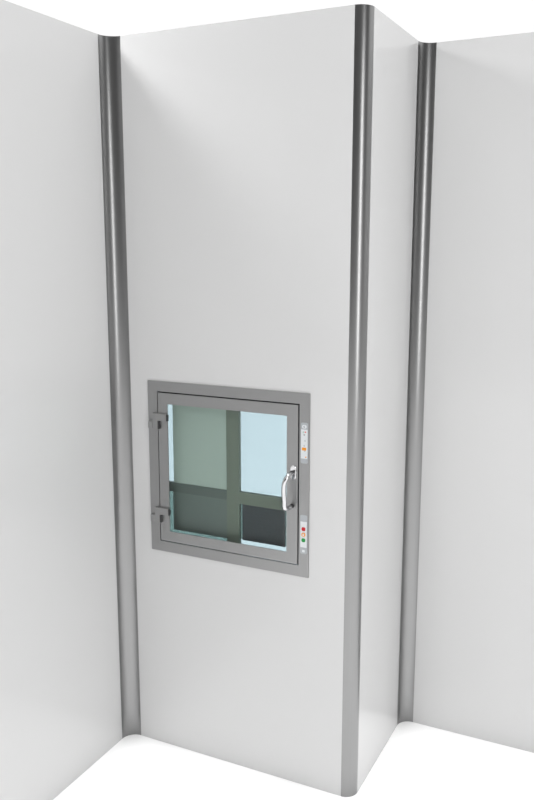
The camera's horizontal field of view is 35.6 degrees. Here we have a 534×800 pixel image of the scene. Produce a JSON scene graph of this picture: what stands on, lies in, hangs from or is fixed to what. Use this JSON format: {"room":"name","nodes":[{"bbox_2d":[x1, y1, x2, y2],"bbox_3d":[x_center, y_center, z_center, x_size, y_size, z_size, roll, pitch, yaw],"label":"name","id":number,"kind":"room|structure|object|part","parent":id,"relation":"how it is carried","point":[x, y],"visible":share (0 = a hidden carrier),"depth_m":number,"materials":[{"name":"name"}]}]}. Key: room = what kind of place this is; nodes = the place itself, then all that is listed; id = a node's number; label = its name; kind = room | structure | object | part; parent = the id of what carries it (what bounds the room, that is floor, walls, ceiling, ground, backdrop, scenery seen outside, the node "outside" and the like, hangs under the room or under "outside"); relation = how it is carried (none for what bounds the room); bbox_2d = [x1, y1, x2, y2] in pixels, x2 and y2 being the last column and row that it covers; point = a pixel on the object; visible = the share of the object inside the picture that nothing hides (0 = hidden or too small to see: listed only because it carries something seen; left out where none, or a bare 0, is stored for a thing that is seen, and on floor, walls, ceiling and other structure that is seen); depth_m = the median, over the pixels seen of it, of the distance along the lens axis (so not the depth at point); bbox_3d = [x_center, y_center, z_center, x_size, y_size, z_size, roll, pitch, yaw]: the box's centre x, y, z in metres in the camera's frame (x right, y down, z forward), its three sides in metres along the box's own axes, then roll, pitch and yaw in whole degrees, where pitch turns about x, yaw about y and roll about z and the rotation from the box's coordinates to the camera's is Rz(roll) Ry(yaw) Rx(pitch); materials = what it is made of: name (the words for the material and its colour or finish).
{"room":"clean room","nodes":[
{"label":"clean room","id":0,"kind":"room"},
{"bbox_2d":[0,0,121,799],"bbox_3d":[-0.963,0.174,2.611,0.050,2.800,1.493,5,12,26],"label":"wall","id":1,"kind":"structure","parent":0,"point":[60,691],"depth_m":2.95,"materials":[{"name":"white paint"}]},
{"bbox_2d":[98,34,140,738],"bbox_3d":[-0.577,0.050,3.283,0.089,2.800,0.023,-4,11,-19],"label":"trim","id":2,"kind":"structure","parent":1,"relation":"attached to","point":[109,51],"depth_m":3.25,"materials":[{"name":"metal"}]},
{"bbox_2d":[120,5,354,795],"bbox_3d":[-0.117,0.082,3.111,0.907,2.800,0.050,5,12,26],"label":"wall","id":3,"kind":"structure","parent":0,"point":[238,134],"depth_m":3.02,"materials":[{"name":"white paint"}]},
{"bbox_2d":[148,380,309,577],"bbox_3d":[-0.150,0.286,3.146,0.683,0.686,0.144,5,12,26],"label":"hatch","id":4,"kind":"object","parent":3,"relation":"attached to","point":[208,497],"visible":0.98,"depth_m":3.18,"materials":[{"name":"silver metal"}]},
{"bbox_3d":[-0.292,0.351,3.269,0.314,0.038,0.016,5,12,26],"label":"rail","id":5,"kind":"part","parent":4,"relation":"part of","materials":[{"name":"grey metal"}]},
{"bbox_3d":[0.075,0.329,2.990,0.024,0.143,0.056,9,14,41],"label":"handle","id":6,"kind":"part","parent":4,"relation":"part of","materials":[{"name":"silver metal"}]},
{"bbox_2d":[53,404,533,799],"bbox_3d":[0.311,1.526,3.136,16.000,0.050,18.000,5,12,26],"label":"background","id":7,"kind":"structure","parent":0,"point":[417,761],"depth_m":3.32,"materials":[{"name":"white"}]},
{"bbox_2d":[357,7,417,791],"bbox_3d":[0.432,0.075,3.147,0.050,2.800,0.502,5,12,26],"label":"wall","id":8,"kind":"structure","parent":0,"point":[395,56],"depth_m":3.10,"materials":[{"name":"white paint"}]},
{"bbox_2d":[341,4,374,796],"bbox_3d":[0.313,0.121,2.899,0.069,2.800,0.018,-4,11,-19],"label":"trim","id":9,"kind":"structure","parent":8,"relation":"attached to","point":[364,13],"depth_m":2.86,"materials":[{"name":"metal"}]},
{"bbox_2d":[397,41,436,724],"bbox_3d":[0.598,0.032,3.381,0.086,2.800,0.022,-4,11,-19],"label":"trim","id":10,"kind":"structure","parent":8,"relation":"attached to","point":[426,72],"depth_m":3.35,"materials":[{"name":"metal"}]},
{"bbox_2d":[413,32,533,752],"bbox_3d":[1.652,0.117,2.922,2.233,2.800,0.050,5,12,26],"label":"wall","id":11,"kind":"structure","parent":0,"point":[474,651],"depth_m":3.28,"materials":[{"name":"white paint"}]}
]}

